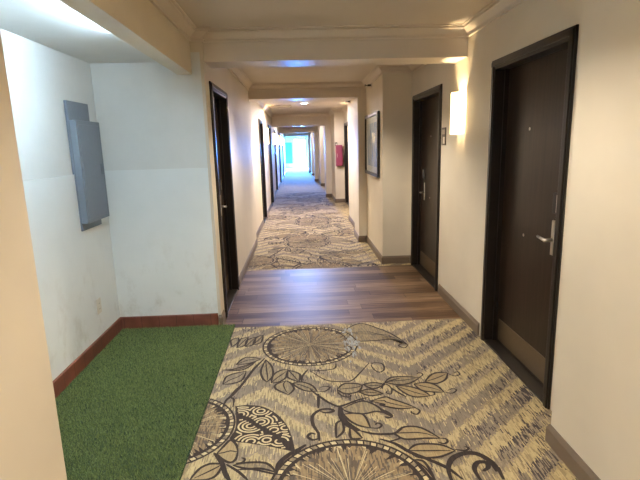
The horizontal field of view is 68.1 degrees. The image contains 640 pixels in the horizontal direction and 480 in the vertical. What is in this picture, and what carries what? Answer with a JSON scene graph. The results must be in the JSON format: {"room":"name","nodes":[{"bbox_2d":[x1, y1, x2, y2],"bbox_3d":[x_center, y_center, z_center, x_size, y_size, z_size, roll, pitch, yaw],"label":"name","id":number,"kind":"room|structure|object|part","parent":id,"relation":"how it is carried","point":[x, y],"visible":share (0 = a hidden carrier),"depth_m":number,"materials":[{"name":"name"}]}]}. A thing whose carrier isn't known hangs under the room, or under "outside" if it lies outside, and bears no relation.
{"room":"hotel corridor","nodes":[
{"label":"hotel corridor","id":0,"kind":"room"},
{"bbox_2d":[0,31,66,479],"bbox_3d":[-1.480,0.432,-0.277,1.395,2.520,3.415,-2,11,-2],"label":"wall","id":1,"kind":"structure","parent":0,"point":[31,448],"depth_m":1.33,"materials":[{"name":"beige paint"}]},
{"bbox_2d":[0,28,96,180],"bbox_3d":[-1.883,-0.086,2.800,0.250,2.350,2.920,-2,11,-2],"label":"wall","id":2,"kind":"structure","parent":0,"point":[40,77],"depth_m":3.06,"materials":[{"name":"white paint"}]},
{"bbox_2d":[63,100,109,230],"bbox_3d":[-1.766,-0.564,3.620,0.076,0.940,0.405,-2,11,-2],"label":"electrical panel","id":3,"kind":"object","parent":2,"relation":"attached to","point":[84,139],"visible":1,"depth_m":3.52,"materials":[{"name":"grey metal"}]},
{"bbox_3d":[-1.757,-0.525,3.628,0.046,0.750,0.405,-2,11,-2],"label":"door","id":4,"kind":"part","parent":3,"relation":"part of","materials":[{"name":"grey metal"}]},
{"bbox_2d":[23,168,218,380],"bbox_3d":[-1.305,0.353,2.799,0.874,1.400,2.660,-2,11,-2],"label":"wall panel","id":5,"kind":"object","parent":2,"relation":"attached to","point":[153,255],"visible":0.6,"depth_m":3.98,"materials":[{"name":"white paint"}]},
{"bbox_2d":[96,298,101,314],"bbox_3d":[-1.756,0.524,3.763,0.008,0.120,0.074,-2,11,-2],"label":"wall outlet","id":6,"kind":"object","parent":5,"relation":"attached to","point":[98,301],"visible":1,"depth_m":3.76,"materials":[{"name":"white plastic"}]},
{"bbox_2d":[53,310,225,398],"bbox_3d":[-1.264,0.967,2.995,0.904,0.118,2.760,-2,11,-2],"label":"baseboard","id":7,"kind":"structure","parent":2,"relation":"attached to","point":[67,376],"depth_m":4.18,"materials":[{"name":"wood"}]},
{"bbox_2d":[0,0,155,63],"bbox_3d":[-1.534,-1.196,2.492,1.000,0.070,2.720,-2,11,-2],"label":"ceiling","id":8,"kind":"structure","parent":0,"point":[53,24],"depth_m":2.76,"materials":[{"name":"white paint"}]},
{"bbox_2d":[90,41,223,316],"bbox_3d":[-1.490,-0.434,4.059,1.150,2.520,0.150,-2,11,-2],"label":"wall","id":9,"kind":"structure","parent":0,"point":[149,115],"depth_m":3.89,"materials":[{"name":"white paint"}]},
{"bbox_2d":[207,65,285,310],"bbox_3d":[-1.948,-3.425,19.083,0.641,2.520,30.504,-2,11,-2],"label":"wall","id":10,"kind":"structure","parent":0,"point":[244,115],"depth_m":6.49,"materials":[{"name":"beige paint"}]},
{"bbox_2d":[209,81,239,317],"bbox_3d":[-0.990,-0.399,4.679,0.152,2.122,0.934,-2,11,-2],"label":"door","id":11,"kind":"structure","parent":10,"relation":"in","point":[218,97],"depth_m":4.97,"materials":[{"name":"brown wood"}]},
{"bbox_3d":[-0.994,0.524,4.862,0.006,0.170,0.700,-2,11,-2],"label":"kick plate","id":12,"kind":"part","parent":11,"relation":"part of","materials":[{"name":"brown metal"}]},
{"bbox_2d":[239,220,263,286],"bbox_3d":[-1.043,0.054,7.573,0.066,0.102,4.450,-2,11,-2],"label":"baseboard","id":13,"kind":"structure","parent":10,"relation":"attached to","point":[246,265],"depth_m":6.58,"materials":[{"name":"brown wood"}]},
{"bbox_2d":[258,118,266,222],"bbox_3d":[-1.273,-1.468,10.062,0.152,2.122,0.924,-2,11,-2],"label":"door","id":14,"kind":"structure","parent":10,"relation":"in","point":[260,122],"depth_m":10.36,"materials":[{"name":"brown wood"}]},
{"bbox_2d":[264,128,268,143],"bbox_3d":[-1.236,-2.401,10.955,0.096,0.350,0.179,-2,11,-2],"label":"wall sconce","id":15,"kind":"object","parent":10,"relation":"attached to","point":[266,133],"visible":1,"depth_m":10.88,"materials":[{"name":"white glass"}]},
{"bbox_2d":[268,125,273,204],"bbox_3d":[-1.394,-2.022,12.855,0.152,2.122,0.924,-2,11,-2],"label":"door","id":16,"kind":"structure","parent":10,"relation":"in","point":[269,127],"depth_m":13.16,"materials":[{"name":"brown wood"}]},
{"bbox_2d":[274,130,277,189],"bbox_3d":[-1.624,-2.799,16.772,0.152,2.122,0.924,-2,11,-2],"label":"door","id":17,"kind":"structure","parent":10,"relation":"in","point":[274,130],"depth_m":17.09,"materials":[{"name":"brown wood"}]},
{"bbox_2d":[278,133,281,181],"bbox_3d":[-1.777,-3.500,20.300,0.152,2.122,0.924,-2,11,-2],"label":"door","id":18,"kind":"structure","parent":10,"relation":"in","point":[278,133],"depth_m":20.54,"materials":[{"name":"brown wood"}]},
{"bbox_2d":[282,135,283,175],"bbox_3d":[-1.939,-4.240,24.024,0.152,2.122,0.924,-2,11,-2],"label":"door","id":19,"kind":"structure","parent":10,"relation":"in","point":[282,135],"depth_m":23.76,"materials":[{"name":"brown wood"}]},
{"bbox_2d":[285,136,308,167],"bbox_3d":[-1.395,-6.455,34.169,3.350,2.520,0.200,-2,11,-2],"label":"wall","id":20,"kind":"structure","parent":0,"point":[289,139],"depth_m":34.01,"materials":[{"name":"beige paint"}]},
{"bbox_2d":[285,142,292,163],"bbox_3d":[-2.350,-6.264,34.109,0.695,1.480,0.132,-2,11,-2],"label":"window","id":21,"kind":"structure","parent":20,"relation":"in","point":[288,146],"depth_m":34.05,"materials":[{"name":"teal glass"}]},
{"bbox_2d":[293,139,305,167],"bbox_3d":[-1.463,-6.247,34.163,0.880,2.060,0.108,-2,11,-2],"label":"door","id":22,"kind":"structure","parent":20,"relation":"in","point":[293,139],"depth_m":34.16,"materials":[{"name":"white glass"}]},
{"bbox_2d":[308,133,313,172],"bbox_3d":[-0.089,-5.309,28.264,1.250,2.520,6.270,-2,11,-2],"label":"wall","id":23,"kind":"structure","parent":0,"point":[310,137],"depth_m":25.87,"materials":[{"name":"beige paint"}]},
{"bbox_2d":[313,126,324,182],"bbox_3d":[0.263,-4.020,21.765,1.110,2.520,7.000,-2,11,-2],"label":"wall","id":24,"kind":"structure","parent":0,"point":[318,135],"depth_m":19.35,"materials":[{"name":"beige paint"}]},
{"bbox_2d":[314,178,324,185],"bbox_3d":[-0.021,-2.681,21.121,0.438,0.102,5.552,-2,11,-3],"label":"baseboard","id":25,"kind":"structure","parent":24,"relation":"attached to","point":[318,180],"depth_m":19.39,"materials":[{"name":"brown wood"}]},
{"bbox_2d":[247,168,410,270],"bbox_3d":[-0.812,-2.414,20.221,3.020,0.033,28.760,-2,11,-2],"label":"carpet","id":26,"kind":"object","parent":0,"point":[303,228],"visible":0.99,"depth_m":8.52,"materials":[{"name":"brown carpet"}]},
{"bbox_2d":[175,0,492,113],"bbox_3d":[-0.332,-4.167,15.842,2.720,0.120,37.100,-2,11,-2],"label":"ceiling","id":27,"kind":"structure","parent":0,"point":[203,13],"depth_m":3.51,"materials":[{"name":"paint"}]},
{"bbox_2d":[59,0,191,74],"bbox_3d":[-1.020,-1.244,2.484,0.115,0.340,2.682,-2,11,-3],"label":"beam","id":28,"kind":"structure","parent":27,"relation":"attached to","point":[138,23],"depth_m":2.63,"materials":[{"name":"beige paint"}]},
{"bbox_2d":[268,105,291,107],"bbox_3d":[-0.935,-3.135,11.123,0.520,0.022,0.600,-2,11,-2],"label":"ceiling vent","id":29,"kind":"object","parent":27,"relation":"in","point":[269,106],"visible":0.99,"depth_m":11.00,"materials":[{"name":"beige metal"}]},
{"bbox_2d":[284,133,308,136],"bbox_3d":[-1.423,-6.218,27.477,1.510,0.380,0.400,-2,11,-2],"label":"beam","id":30,"kind":"structure","parent":27,"relation":"attached to","point":[285,134],"depth_m":27.31,"materials":[{"name":"paint"}]},
{"bbox_2d":[279,126,314,132],"bbox_3d":[-1.064,-4.901,20.815,1.650,0.370,0.400,-2,11,-2],"label":"beam","id":31,"kind":"structure","parent":27,"relation":"attached to","point":[306,129],"depth_m":20.63,"materials":[{"name":"paint"}]},
{"bbox_2d":[271,116,325,126],"bbox_3d":[-0.684,-3.601,14.232,1.720,0.360,0.400,-2,11,-2],"label":"beam","id":32,"kind":"structure","parent":27,"relation":"attached to","point":[284,121],"depth_m":14.05,"materials":[{"name":"paint"}]},
{"bbox_2d":[248,88,360,101],"bbox_3d":[-0.290,-2.318,7.412,1.820,0.225,0.400,-2,11,-2],"label":"beam","id":33,"kind":"structure","parent":27,"relation":"attached to","point":[313,94],"depth_m":7.24,"materials":[{"name":"paint"}]},
{"bbox_2d":[203,38,467,67],"bbox_3d":[0.127,-1.635,4.028,2.220,0.240,0.320,-2,11,-2],"label":"beam","id":34,"kind":"structure","parent":27,"relation":"attached to","point":[422,50],"depth_m":3.89,"materials":[{"name":"paint"}]},
{"bbox_2d":[324,113,344,198],"bbox_3d":[0.596,-2.796,15.594,0.980,2.520,5.600,-2,11,-2],"label":"wall","id":35,"kind":"structure","parent":0,"point":[334,127],"depth_m":13.15,"materials":[{"name":"beige paint"}]},
{"bbox_2d":[325,192,345,202],"bbox_3d":[0.385,-1.488,15.095,0.466,0.102,4.430,-2,11,-2],"label":"baseboard","id":36,"kind":"structure","parent":35,"relation":"attached to","point":[326,195],"depth_m":13.07,"materials":[{"name":"brown wood"}]},
{"bbox_2d":[335,145,342,165],"bbox_3d":[0.517,-2.278,12.758,0.180,0.560,0.152,-2,11,-2],"label":"fire extinguisher","id":37,"kind":"object","parent":35,"relation":"attached to","point":[339,149],"visible":1,"depth_m":12.70,"materials":[{"name":"red metal"}]},
{"bbox_2d":[224,265,461,327],"bbox_3d":[0.130,0.568,5.180,2.600,0.030,1.960,-2,11,-2],"label":"floor","id":38,"kind":"structure","parent":0,"point":[286,297],"depth_m":4.92,"materials":[{"name":"brown wood"}]},
{"bbox_2d":[344,73,411,255],"bbox_3d":[0.937,-1.578,9.452,0.830,2.520,6.940,-2,11,-2],"label":"wall","id":39,"kind":"structure","parent":0,"point":[379,208],"depth_m":6.19,"materials":[{"name":"beige paint"}]},
{"bbox_2d":[256,100,348,117],"bbox_3d":[-0.290,-3.057,10.814,2.020,0.092,6.550,-2,11,-2],"label":"crown molding","id":40,"kind":"structure","parent":39,"relation":"attached to","point":[262,105],"depth_m":13.87,"materials":[{"name":"paint"}]},
{"bbox_2d":[227,64,425,90],"bbox_3d":[0.057,-2.043,5.694,2.170,0.092,3.110,-2,11,-2],"label":"crown molding","id":41,"kind":"structure","parent":39,"relation":"attached to","point":[378,70],"depth_m":7.11,"materials":[{"name":"paint"}]},
{"bbox_2d":[344,122,348,205],"bbox_3d":[0.758,-1.970,12.305,0.152,2.122,1.044,-2,11,-2],"label":"door","id":42,"kind":"structure","parent":39,"relation":"in","point":[346,123],"depth_m":12.71,"materials":[{"name":"brown wood"}]},
{"bbox_2d":[365,111,379,177],"bbox_3d":[0.738,-1.361,6.762,0.034,0.860,1.200,-2,11,-2],"label":"framed picture","id":43,"kind":"object","parent":39,"relation":"attached to","point":[372,121],"visible":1,"depth_m":6.65,"materials":[{"name":"black plastic"}]},
{"bbox_2d":[367,122,376,166],"bbox_3d":[0.741,-1.361,6.762,0.002,0.600,0.880,-2,11,-2],"label":"print","id":44,"kind":"object","parent":43,"relation":"attached to","point":[371,126],"depth_m":6.74},
{"bbox_2d":[348,215,410,263],"bbox_3d":[0.747,-0.295,9.079,0.465,0.102,5.804,-2,11,-4],"label":"baseboard","id":45,"kind":"structure","parent":39,"relation":"attached to","point":[403,258],"depth_m":6.35,"materials":[{"name":"brown wood"}]},
{"bbox_2d":[181,319,577,479],"bbox_3d":[0.334,1.338,1.291,2.370,0.033,5.980,-2,11,-2],"label":"carpet","id":46,"kind":"object","parent":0,"point":[415,399],"visible":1,"depth_m":2.81,"materials":[{"name":"brown carpet"}]},
{"bbox_2d":[410,0,582,410],"bbox_3d":[1.417,-0.533,4.160,0.330,2.520,3.880,-2,11,-2],"label":"wall","id":47,"kind":"structure","parent":0,"point":[464,157],"depth_m":3.88,"materials":[{"name":"beige paint"}]},
{"bbox_2d":[411,84,442,290],"bbox_3d":[1.257,-0.609,5.424,0.152,2.122,1.184,-2,11,-2],"label":"door","id":48,"kind":"structure","parent":47,"relation":"in","point":[426,105],"depth_m":5.64,"materials":[{"name":"brown wood"}]},
{"bbox_3d":[1.310,0.313,5.609,0.006,0.170,0.950,-2,11,-2],"label":"kick plate","id":49,"kind":"part","parent":48,"relation":"part of","materials":[{"name":"brown metal"}]},
{"bbox_2d":[441,127,445,144],"bbox_3d":[1.212,-1.015,4.637,0.011,0.170,0.124,-2,11,-2],"label":"room sign","id":50,"kind":"object","parent":47,"relation":"attached to","point":[443,142],"visible":1,"depth_m":4.62,"materials":[{"name":"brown plastic"}]},
{"bbox_2d":[450,91,464,133],"bbox_3d":[1.185,-1.100,4.119,0.096,0.350,0.179,-2,11,-2],"label":"wall sconce","id":51,"kind":"object","parent":47,"relation":"attached to","point":[457,98],"visible":1,"depth_m":4.05,"materials":[{"name":"white glass"}]},
{"bbox_2d":[438,284,479,334],"bbox_3d":[1.273,0.620,4.429,0.016,0.102,1.130,-2,11,-2],"label":"baseboard","id":52,"kind":"structure","parent":47,"relation":"attached to","point":[454,304],"depth_m":4.29,"materials":[{"name":"brown wood"}]},
{"bbox_2d":[480,24,578,408],"bbox_3d":[1.357,-0.147,3.101,0.152,2.122,1.064,-2,11,-2],"label":"door","id":53,"kind":"structure","parent":47,"relation":"in","point":[532,86],"depth_m":3.13,"materials":[{"name":"brown wood"}]},
{"bbox_3d":[1.411,0.774,3.287,0.006,0.170,0.830,-2,11,-2],"label":"kick plate","id":54,"kind":"part","parent":53,"relation":"part of","materials":[{"name":"brown metal"}]},
{"bbox_3d":[1.369,-0.009,2.890,0.064,0.026,0.104,-2,11,-2],"label":"lever handle","id":55,"kind":"part","parent":53,"relation":"part of","materials":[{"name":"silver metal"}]},
{"bbox_3d":[1.402,-0.012,2.847,0.013,0.215,0.035,-2,11,-2],"label":"lock plate","id":56,"kind":"part","parent":53,"relation":"part of","materials":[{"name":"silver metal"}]},
{"bbox_2d":[551,0,639,479],"bbox_3d":[1.508,0.255,0.208,0.490,2.520,4.180,-2,11,-2],"label":"wall","id":57,"kind":"structure","parent":0,"point":[596,404],"depth_m":1.98,"materials":[{"name":"beige paint"}]},
{"bbox_2d":[149,0,525,42],"bbox_3d":[0.216,-1.085,0.876,2.270,0.092,6.080,-2,11,-2],"label":"crown molding","id":58,"kind":"structure","parent":57,"relation":"attached to","point":[170,9],"depth_m":3.79,"materials":[{"name":"paint"}]},
{"bbox_2d":[545,424,600,479],"bbox_3d":[1.306,1.415,0.448,0.056,0.102,4.176,-2,11,-2],"label":"baseboard","id":59,"kind":"structure","parent":57,"relation":"attached to","point":[566,453],"depth_m":2.28,"materials":[{"name":"brown wood"}]},
{"bbox_3d":[-1.446,1.069,2.885,1.050,0.030,2.760,-2,11,-2],"label":"floor","id":60,"kind":"structure","parent":0,"visible":0},
{"bbox_2d":[55,323,234,479],"bbox_3d":[-1.196,1.019,2.937,1.012,0.026,2.611,-2,11,-2],"label":"mat","id":61,"kind":"object","parent":60,"relation":"on","point":[136,411],"visible":0.9,"depth_m":2.95,"materials":[{"name":"green carpet"}]},
{"label":"outside","id":62,"kind":"structure","parent":0,"visible":0},
{"bbox_2d":[295,154,304,166],"bbox_3d":[-2.710,-10.964,63.830,60.000,0.150,59.800,-2,11,-2],"label":"ground","id":63,"kind":"structure","parent":62,"point":[299,158],"depth_m":53.57,"materials":[{"name":"white"}]}
]}

